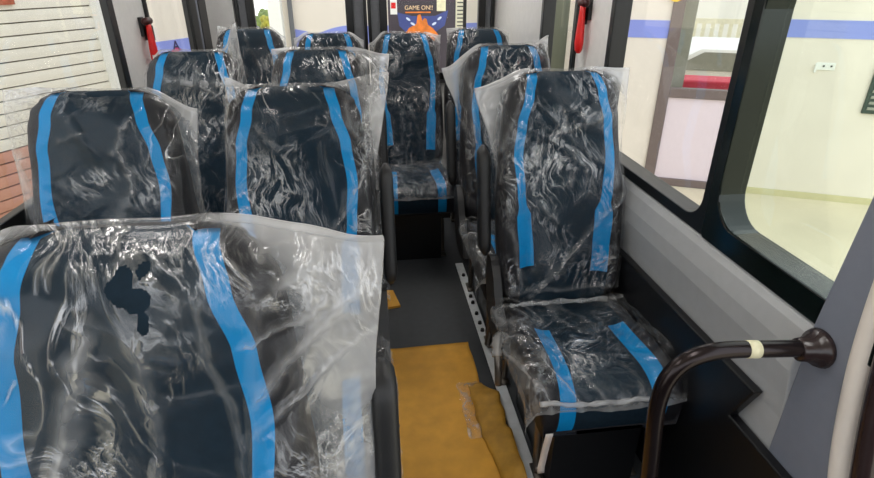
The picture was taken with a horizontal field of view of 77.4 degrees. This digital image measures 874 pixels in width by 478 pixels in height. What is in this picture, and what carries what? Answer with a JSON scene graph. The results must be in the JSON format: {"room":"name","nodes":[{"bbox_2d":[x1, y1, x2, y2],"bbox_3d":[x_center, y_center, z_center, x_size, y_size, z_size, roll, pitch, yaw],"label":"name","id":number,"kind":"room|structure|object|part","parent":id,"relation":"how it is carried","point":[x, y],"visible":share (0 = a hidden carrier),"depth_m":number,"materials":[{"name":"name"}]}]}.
{"room":"vehicle interior","nodes":[
{"label":"vehicle interior","id":0,"kind":"room"},
{"bbox_2d":[112,0,151,88],"bbox_3d":[-1.283,-0.315,2.166,0.016,1.700,3.660,-3,26,-7],"label":"wall","id":1,"kind":"structure","parent":0,"point":[136,47],"depth_m":2.40,"materials":[{"name":"white paint"}]},
{"bbox_2d":[0,0,132,243],"bbox_3d":[-1.183,-0.343,1.359,0.029,0.740,2.020,-3,26,-7],"label":"window","id":2,"kind":"structure","parent":1,"relation":"in","point":[17,220],"depth_m":2.15,"materials":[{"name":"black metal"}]},
{"bbox_2d":[137,17,158,59],"bbox_3d":[-1.323,-0.905,2.505,0.053,0.212,0.079,-3,26,-7],"label":"hammer","id":3,"kind":"object","parent":1,"relation":"attached to","point":[146,29],"visible":0.83,"depth_m":2.48,"materials":[{"name":"red plastic"}]},
{"bbox_3d":[-1.314,-0.896,2.517,0.034,0.185,0.056,-3,26,-7],"label":"handle","id":4,"kind":"part","parent":3,"relation":"part of","materials":[{"name":"red plastic"}]},
{"bbox_2d":[141,0,195,50],"bbox_3d":[-1.401,-1.089,2.882,0.029,0.740,0.680,-3,26,-7],"label":"window","id":5,"kind":"structure","parent":1,"relation":"in","point":[184,2],"depth_m":3.14,"materials":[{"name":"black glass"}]},
{"bbox_2d":[187,0,213,50],"bbox_3d":[-1.463,-1.319,3.352,0.039,0.740,0.405,-3,26,-7],"label":"trim","id":6,"kind":"structure","parent":1,"relation":"attached to","point":[201,4],"depth_m":3.33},
{"bbox_2d":[205,0,495,189],"bbox_3d":[-0.550,-1.150,3.871,2.040,1.700,0.080,-3,26,-7],"label":"wall","id":7,"kind":"structure","parent":0,"point":[221,13],"depth_m":3.59,"materials":[{"name":"white plastic"}]},
{"bbox_2d":[233,0,370,85],"bbox_3d":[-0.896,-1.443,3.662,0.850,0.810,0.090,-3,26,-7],"label":"door","id":8,"kind":"structure","parent":7,"relation":"in","point":[356,10],"depth_m":3.64,"materials":[{"name":"grey metal"}]},
{"bbox_2d":[367,0,494,84],"bbox_3d":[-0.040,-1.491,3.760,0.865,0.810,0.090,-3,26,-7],"label":"door","id":9,"kind":"structure","parent":7,"relation":"in","point":[376,9],"depth_m":3.72,"materials":[{"name":"grey metal"}]},
{"bbox_2d":[373,190,641,477],"bbox_3d":[-0.229,0.753,2.009,2.120,0.080,5.180,-3,26,-7],"label":"floor","id":10,"kind":"structure","parent":0,"point":[434,309],"depth_m":2.74,"materials":[{"name":"plastic"}]},
{"bbox_2d":[27,87,199,226],"bbox_3d":[-0.900,0.276,1.489,0.520,1.235,0.794,-3,26,-7],"label":"seat","id":11,"kind":"object","parent":10,"relation":"on","point":[99,157],"visible":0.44,"depth_m":1.53,"materials":[{"name":"fabric"}]},
{"bbox_2d":[147,38,246,216],"bbox_3d":[-0.972,-0.139,2.220,0.513,1.337,0.790,-3,26,-7],"label":"seat","id":12,"kind":"object","parent":10,"relation":"on","point":[192,83],"visible":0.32,"depth_m":2.29,"materials":[{"name":"fabric"}]},
{"bbox_2d":[0,210,401,477],"bbox_3d":[-0.310,0.669,0.686,0.601,1.235,0.785,-3,26,-7],"label":"seat","id":13,"kind":"object","parent":10,"relation":"on","point":[169,349],"visible":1,"depth_m":0.71,"materials":[{"name":"fabric"}]},
{"bbox_3d":[-0.080,0.378,0.887,0.044,0.380,0.144,-3,26,-7],"label":"armrest","id":14,"kind":"part","parent":13,"relation":"part of","materials":[{"name":"black plastic"}]},
{"bbox_2d":[216,26,284,87],"bbox_3d":[-1.045,-0.526,3.116,0.434,1.244,0.762,-3,26,-7],"label":"seat","id":15,"kind":"object","parent":10,"relation":"on","point":[253,48],"visible":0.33,"depth_m":3.13,"materials":[{"name":"fabric"}]},
{"bbox_2d":[224,78,396,477],"bbox_3d":[-0.364,0.234,1.545,0.542,1.259,0.794,-3,26,-7],"label":"seat","id":16,"kind":"object","parent":10,"relation":"on","point":[297,154],"visible":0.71,"depth_m":1.60,"materials":[{"name":"fabric"}]},
{"bbox_3d":[-0.412,-0.057,1.670,0.440,0.772,0.278,-3,26,-7],"label":"backrest","id":17,"kind":"part","parent":16,"relation":"part of","materials":[{"name":"fabric"}]},
{"bbox_2d":[299,342,376,477],"bbox_3d":[-0.367,0.486,1.545,0.428,0.182,0.518,-3,26,-7],"label":"cushion","id":18,"kind":"object","parent":16,"relation":"on","point":[343,434],"depth_m":1.46,"materials":[{"name":"plastic"}]},
{"bbox_3d":[-0.157,-0.045,1.752,0.044,0.380,0.144,-3,26,-7],"label":"armrest","id":19,"kind":"part","parent":16,"relation":"part of","materials":[{"name":"black plastic"}]},
{"bbox_2d":[272,48,387,345],"bbox_3d":[-0.449,-0.122,2.301,0.574,1.235,0.802,-3,26,-7],"label":"seat","id":20,"kind":"object","parent":10,"relation":"on","point":[340,67],"visible":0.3,"depth_m":2.32,"materials":[{"name":"fabric"}]},
{"bbox_3d":[-0.504,-0.424,2.420,0.440,0.772,0.278,-3,26,-7],"label":"backrest","id":21,"kind":"part","parent":20,"relation":"part of","materials":[{"name":"fabric"}]},
{"bbox_3d":[-0.248,-0.413,2.502,0.044,0.380,0.144,-3,26,-7],"label":"armrest","id":22,"kind":"part","parent":20,"relation":"part of","materials":[{"name":"black plastic"}]},
{"bbox_2d":[294,32,368,104],"bbox_3d":[-0.597,-0.534,3.174,0.434,1.207,0.758,-3,26,-7],"label":"seat","id":23,"kind":"object","parent":10,"relation":"on","point":[311,41],"visible":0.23,"depth_m":3.18,"materials":[{"name":"fabric"}]},
{"bbox_2d":[387,290,399,308],"bbox_3d":[-0.258,0.313,2.802,0.132,0.012,0.185,-3,26,-7],"label":"cardboard sheet","id":24,"kind":"object","parent":10,"relation":"on","point":[393,302],"visible":0.36,"depth_m":2.79,"materials":[{"name":"cardboard"}]},
{"bbox_2d":[373,32,453,259],"bbox_3d":[-0.145,-0.555,3.219,0.445,1.206,0.781,-3,26,-7],"label":"seat","id":25,"kind":"object","parent":10,"relation":"on","point":[406,77],"visible":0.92,"depth_m":3.25,"materials":[{"name":"fabric"}]},
{"bbox_3d":[-0.180,-0.843,3.344,0.427,0.772,0.278,-3,26,-7],"label":"backrest","id":26,"kind":"part","parent":25,"relation":"part of","materials":[{"name":"fabric"}]},
{"bbox_2d":[378,162,453,215],"bbox_3d":[-0.135,-0.328,3.206,0.415,0.182,0.518,-3,26,-7],"label":"cushion","id":27,"kind":"object","parent":25,"relation":"on","point":[419,188],"depth_m":3.01,"materials":[{"name":"fabric"}]},
{"bbox_2d":[390,342,526,477],"bbox_3d":[0.046,0.778,1.816,0.490,0.047,1.444,-3,26,-7],"label":"cardboard sheet","id":28,"kind":"object","parent":10,"relation":"on","point":[452,425],"visible":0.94,"depth_m":2.04,"materials":[{"name":"orange cardboard"}]},
{"bbox_2d":[444,27,508,227],"bbox_3d":[0.289,-0.592,3.274,0.429,1.223,0.762,-3,26,-7],"label":"seat","id":29,"kind":"object","parent":10,"relation":"on","point":[462,40],"visible":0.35,"depth_m":3.29,"materials":[{"name":"plastic"}]},
{"bbox_2d":[454,161,460,185],"bbox_3d":[0.305,-0.353,3.257,0.415,0.182,0.518,-3,26,-7],"label":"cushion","id":30,"kind":"object","parent":29,"relation":"on","point":[458,182],"depth_m":3.13,"materials":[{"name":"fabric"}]},
{"bbox_3d":[0.260,-0.886,3.386,0.427,0.772,0.278,-3,26,-7],"label":"backrest","id":31,"kind":"part","parent":29,"relation":"part of","materials":[{"name":"fabric"}]},
{"bbox_2d":[455,263,533,477],"bbox_3d":[0.237,0.515,2.380,0.044,0.022,1.730,-3,26,-7],"label":"track","id":32,"kind":"object","parent":10,"relation":"attached to","point":[510,413],"visible":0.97,"depth_m":2.19,"materials":[{"name":"metal"}]},
{"bbox_2d":[445,35,548,347],"bbox_3d":[0.331,-0.201,2.431,0.543,1.262,0.776,-3,26,-7],"label":"seat","id":33,"kind":"object","parent":10,"relation":"on","point":[487,64],"visible":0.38,"depth_m":2.49,"materials":[{"name":"fabric"}]},
{"bbox_3d":[0.067,-0.453,2.583,0.044,0.380,0.144,-3,26,-7],"label":"armrest","id":34,"kind":"part","parent":33,"relation":"part of","materials":[{"name":"black plastic"}]},
{"bbox_2d":[467,221,503,300],"bbox_3d":[0.376,0.049,2.436,0.428,0.182,0.518,-3,26,-7],"label":"cushion","id":35,"kind":"object","parent":33,"relation":"on","point":[478,260],"depth_m":2.38,"materials":[{"name":"fabric"}]},
{"bbox_3d":[0.331,-0.493,2.562,0.440,0.772,0.278,-3,26,-7],"label":"backrest","id":36,"kind":"part","parent":33,"relation":"part of","materials":[{"name":"fabric"}]},
{"bbox_2d":[476,66,682,477],"bbox_3d":[0.423,0.111,1.824,0.551,1.236,0.863,-3,26,-7],"label":"seat","id":37,"kind":"object","parent":10,"relation":"on","point":[587,370],"visible":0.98,"depth_m":1.83,"materials":[{"name":"fabric"}]},
{"bbox_3d":[0.166,-0.134,1.934,0.044,0.380,0.144,-3,26,-7],"label":"armrest","id":38,"kind":"part","parent":37,"relation":"part of","materials":[{"name":"black plastic"}]},
{"bbox_3d":[0.206,0.380,1.792,0.048,0.126,0.174,7,27,14],"label":"recliner lever","id":39,"kind":"part","parent":37,"relation":"part of","materials":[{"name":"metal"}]},
{"bbox_3d":[0.430,-0.175,1.912,0.440,0.772,0.278,-3,26,-7],"label":"backrest","id":40,"kind":"part","parent":37,"relation":"part of","materials":[{"name":"fabric"}]},
{"bbox_2d":[505,297,682,436],"bbox_3d":[0.475,0.367,1.787,0.428,0.182,0.518,-3,26,-7],"label":"cushion","id":41,"kind":"object","parent":37,"relation":"on","point":[583,365],"depth_m":1.63,"materials":[{"name":"fabric"}]},
{"bbox_2d":[849,356,873,477],"bbox_3d":[0.828,0.330,0.942,0.043,1.582,0.284,-3,26,-7],"label":"trim","id":42,"kind":"structure","parent":10,"relation":"on","point":[862,461],"depth_m":1.02,"materials":[{"name":"plastic"}]},
{"bbox_2d":[495,0,611,73],"bbox_3d":[0.553,-0.787,3.129,0.060,1.700,2.000,-3,26,-7],"label":"wall","id":43,"kind":"structure","parent":0,"point":[521,19],"depth_m":2.86,"materials":[{"name":"white paint"}]},
{"bbox_2d":[539,0,579,70],"bbox_3d":[0.593,-0.948,2.595,0.065,0.740,0.500,-3,26,-7],"label":"window","id":44,"kind":"structure","parent":43,"relation":"in","point":[548,12],"depth_m":2.75,"materials":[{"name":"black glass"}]},
{"bbox_2d":[574,0,592,52],"bbox_3d":[0.598,-0.868,2.225,0.053,0.212,0.079,-3,26,-7],"label":"hammer","id":45,"kind":"object","parent":43,"relation":"attached to","point":[584,13],"visible":1,"depth_m":2.21,"materials":[{"name":"red plastic"}]},
{"bbox_3d":[0.588,-0.858,2.234,0.034,0.185,0.056,-3,26,-7],"label":"handle","id":46,"kind":"part","parent":45,"relation":"part of","materials":[{"name":"red plastic"}]},
{"bbox_2d":[608,247,791,477],"bbox_3d":[0.652,0.270,2.190,0.027,0.628,2.300,-3,26,-7],"label":"lower wall panel","id":47,"kind":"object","parent":43,"relation":"attached to","point":[708,439],"depth_m":1.52,"materials":[{"name":"black plastic"}]},
{"bbox_2d":[620,174,814,449],"bbox_3d":[0.655,-0.064,2.156,0.042,0.458,2.070,-3,26,-7],"label":"wall panel","id":48,"kind":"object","parent":43,"relation":"attached to","point":[723,299],"depth_m":1.43,"materials":[{"name":"grey plastic"}]},
{"bbox_3d":[0.761,-0.075,1.677,0.060,1.700,1.260,-3,26,-7],"label":"wall","id":49,"kind":"structure","parent":0,"visible":0},
{"bbox_2d":[603,0,754,233],"bbox_3d":[0.719,-0.517,1.714,0.065,0.740,0.798,-3,26,-7],"label":"window","id":50,"kind":"structure","parent":49,"relation":"in","point":[687,210],"depth_m":1.76,"materials":[{"name":"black glass"}]},
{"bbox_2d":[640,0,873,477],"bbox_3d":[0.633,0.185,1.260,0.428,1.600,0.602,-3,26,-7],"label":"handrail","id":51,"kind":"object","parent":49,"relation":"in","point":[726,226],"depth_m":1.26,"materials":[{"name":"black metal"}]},
{"bbox_3d":[0.615,0.586,1.270,0.349,0.870,0.085,-3,26,-7],"label":"handrail","id":52,"kind":"part","parent":51,"relation":"part of","materials":[{"name":"black metal"}]},
{"bbox_2d":[769,197,873,477],"bbox_3d":[0.840,0.241,1.031,0.085,1.700,0.252,-3,26,-7],"label":"trim","id":53,"kind":"structure","parent":49,"relation":"attached to","point":[802,439],"depth_m":1.11,"materials":[{"name":"grey plastic"}]},
{"bbox_2d":[827,280,873,477],"bbox_3d":[0.817,0.309,0.984,0.039,1.581,0.255,-3,26,-7],"label":"trim","id":54,"kind":"structure","parent":49,"relation":"attached to","point":[857,369],"depth_m":1.04,"materials":[{"name":"white plastic"}]},
{"label":"outside","id":55,"kind":"structure","parent":0,"visible":0},
{"bbox_2d":[672,186,869,280],"bbox_3d":[-0.699,-0.406,5.876,80.000,0.100,41.000,-3,26,-7],"label":"ground","id":56,"kind":"structure","parent":55,"point":[821,234],"depth_m":5.21,"materials":[{"name":"beige concrete"}]},
{"bbox_2d":[146,0,187,41],"bbox_3d":[-3.539,-0.744,2.076,0.151,3.850,8.620,9,28,18],"label":"wall","id":57,"kind":"structure","parent":56,"relation":"on","point":[168,18],"depth_m":4.80,"materials":[{"name":"beige paint"}]},
{"bbox_2d":[0,0,120,217],"bbox_3d":[-3.541,-0.447,2.152,0.170,3.250,5.300,9,28,18],"label":"roller shutter","id":58,"kind":"object","parent":57,"relation":"attached to","point":[51,45],"visible":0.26,"depth_m":3.87,"materials":[{"name":"white paint"}]},
{"bbox_2d":[0,0,14,4],"bbox_3d":[-3.077,-1.435,2.975,0.017,0.350,1.425,9,28,18],"label":"sign","id":59,"kind":"object","parent":58,"relation":"attached to","point":[2,2],"visible":1,"depth_m":3.60,"materials":[{"name":"red"}]},
{"bbox_3d":[-2.645,-1.521,4.343,0.170,3.250,0.100,9,28,18],"label":"guide rail","id":60,"kind":"part","parent":58,"relation":"part of","materials":[{"name":"white metal"}]},
{"bbox_2d":[156,38,190,53],"bbox_3d":[-2.273,-1.831,5.131,0.006,0.135,1.700,9,28,18],"label":"trim","id":61,"kind":"structure","parent":57,"relation":"attached to","point":[184,45],"depth_m":4.88,"materials":[{"name":"blue paint"}]},
{"bbox_2d":[172,41,180,51],"bbox_3d":[-2.370,-1.658,4.899,0.005,0.226,0.220,9,28,18],"label":"wall decal","id":62,"kind":"object","parent":57,"relation":"attached to","point":[175,49],"visible":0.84,"depth_m":4.91},
{"bbox_2d":[256,8,267,28],"bbox_3d":[-7.167,-9.116,22.612,0.833,0.827,0.893,-3,26,-7],"label":"tree","id":63,"kind":"object","parent":56,"relation":"on","point":[262,11],"visible":0.24,"depth_m":22.35,"materials":[{"name":"green plant"}]},
{"bbox_2d":[260,15,269,28],"bbox_3d":[-6.605,-8.449,21.434,0.677,0.666,0.658,-3,26,-7],"label":"tree","id":64,"kind":"object","parent":56,"relation":"on","point":[264,19],"visible":0.43,"depth_m":21.22,"materials":[{"name":"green plant"}]},
{"bbox_2d":[267,0,286,51],"bbox_3d":[-2.082,-3.100,6.941,0.160,3.800,0.200,-3,26,-7],"label":"column","id":65,"kind":"structure","parent":56,"relation":"on","point":[275,11],"depth_m":6.98,"materials":[{"name":"paint"}]},
{"bbox_2d":[281,0,477,82],"bbox_3d":[-0.396,-3.339,7.373,3.530,3.850,0.150,-3,26,-7],"label":"wall","id":66,"kind":"structure","parent":56,"relation":"on","point":[311,16],"depth_m":7.30,"materials":[{"name":"beige paint"}]},
{"bbox_2d":[287,0,296,48],"bbox_3d":[-1.933,-3.175,7.094,0.056,3.800,0.060,-3,26,-7],"label":"downpipe","id":67,"kind":"object","parent":66,"relation":"attached to","point":[289,2],"visible":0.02,"depth_m":7.22,"materials":[{"name":"grey metal"}]},
{"bbox_2d":[295,23,476,46],"bbox_3d":[-0.272,-2.840,7.547,3.300,0.300,0.008,-3,26,-7],"label":"trim","id":68,"kind":"structure","parent":66,"relation":"attached to","point":[342,29],"depth_m":7.39,"materials":[{"name":"blue paint"}]},
{"bbox_2d":[388,0,455,71],"bbox_3d":[-0.168,-2.142,6.236,0.750,2.700,0.038,-3,26,-7],"label":"poster","id":69,"kind":"object","parent":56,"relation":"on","point":[435,17],"visible":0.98,"depth_m":6.07,"materials":[{"name":"multicoloured paper"}]},
{"bbox_2d":[455,0,466,30],"bbox_3d":[0.267,-2.149,6.307,0.120,2.650,0.056,-3,26,-7],"label":"rack","id":70,"kind":"object","parent":56,"relation":"on","point":[461,5],"visible":0.15,"depth_m":6.10,"materials":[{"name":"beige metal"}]},
{"bbox_3d":[0.247,-2.149,6.308,0.080,2.650,0.050,-3,26,-7],"label":"panel","id":71,"kind":"part","parent":70,"relation":"part of","materials":[{"name":"beige metal"}]},
{"bbox_3d":[0.309,-2.153,6.315,0.035,2.650,0.050,-3,26,-7],"label":"post","id":72,"kind":"part","parent":70,"relation":"part of","materials":[{"name":"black metal"}]},
{"bbox_2d":[550,0,570,70],"bbox_3d":[1.538,-2.713,6.777,1.600,3.250,0.050,-3,26,-7],"label":"panel","id":73,"kind":"object","parent":56,"relation":"on","point":[562,6],"visible":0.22,"depth_m":6.83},
{"bbox_2d":[564,0,574,70],"bbox_3d":[1.726,-2.047,6.951,0.240,1.900,0.030,-3,26,-7],"label":"board","id":74,"kind":"object","parent":56,"relation":"on","point":[572,3],"visible":0.02,"depth_m":6.70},
{"bbox_2d":[671,0,698,86],"bbox_3d":[2.649,-1.798,6.045,0.170,2.250,0.080,8,27,16],"label":"post","id":75,"kind":"object","parent":56,"relation":"on","point":[691,8],"visible":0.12,"depth_m":5.84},
{"bbox_2d":[683,75,730,89],"bbox_3d":[3.181,-1.364,6.500,0.950,1.070,0.400,8,27,16],"label":"bench","id":76,"kind":"object","parent":56,"relation":"on","point":[690,81],"visible":0.07,"depth_m":6.17,"materials":[{"name":"fabric"}]},
{"bbox_2d":[685,37,739,76],"bbox_3d":[4.286,-2.278,8.161,4.086,1.250,1.620,8,27,16],"label":"parked car","id":77,"kind":"object","parent":56,"relation":"on","point":[708,56],"visible":0.07,"depth_m":7.41,"materials":[{"name":"white paint"}]},
{"bbox_2d":[695,0,748,37],"bbox_3d":[5.575,-4.676,10.385,6.000,3.600,0.620,8,27,16],"label":"building","id":78,"kind":"structure","parent":56,"relation":"on","point":[719,9],"depth_m":10.41,"materials":[{"name":"paint"}]},
{"bbox_2d":[692,18,743,37],"bbox_3d":[4.893,-3.505,9.313,5.000,0.480,0.052,8,27,16],"label":"railing","id":79,"kind":"object","parent":78,"relation":"attached to","point":[704,21],"visible":0.09,"depth_m":9.27,"materials":[{"name":"beige metal"}]},
{"bbox_3d":[4.893,-3.505,9.313,5.000,0.480,0.050,8,27,16],"label":"rail","id":80,"kind":"part","parent":79,"relation":"part of","materials":[{"name":"beige metal"}]},
{"bbox_2d":[618,0,873,198],"bbox_3d":[4.618,-2.098,4.840,6.500,3.850,0.151,8,27,16],"label":"wall","id":81,"kind":"structure","parent":56,"relation":"on","point":[815,137],"depth_m":5.53,"materials":[{"name":"white paint"}]},
{"bbox_2d":[645,0,727,188],"bbox_3d":[2.741,-1.681,5.636,0.800,2.400,0.080,8,27,16],"label":"door","id":82,"kind":"structure","parent":81,"relation":"in","point":[686,121],"depth_m":5.87,"materials":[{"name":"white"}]},
{"bbox_3d":[2.747,-1.077,5.927,0.585,0.890,0.025,8,27,16],"label":"panel","id":83,"kind":"part","parent":82,"relation":"part of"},
{"bbox_2d":[628,19,873,39],"bbox_3d":[4.595,-1.830,4.888,6.500,0.205,0.006,8,27,16],"label":"trim","id":84,"kind":"structure","parent":81,"relation":"attached to","point":[834,29],"depth_m":5.17,"materials":[{"name":"blue paint"}]},
{"bbox_2d":[746,187,871,204],"bbox_3d":[5.403,-0.253,5.369,4.800,0.070,0.014,8,27,16],"label":"trim","id":85,"kind":"structure","parent":81,"relation":"attached to","point":[753,190],"depth_m":5.78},
{"bbox_2d":[813,62,835,72],"bbox_3d":[3.745,-1.652,5.264,0.175,0.095,0.030,8,27,16],"label":"electrical outlet","id":86,"kind":"object","parent":81,"relation":"attached to","point":[818,66],"visible":1,"depth_m":5.26,"materials":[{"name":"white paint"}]},
{"bbox_2d":[861,75,873,113],"bbox_3d":[4.465,-1.397,5.124,0.680,0.480,0.045,8,27,16],"label":"air vent","id":87,"kind":"object","parent":81,"relation":"in","point":[868,106],"visible":1,"depth_m":5.25,"materials":[{"name":"metal"}]}
]}

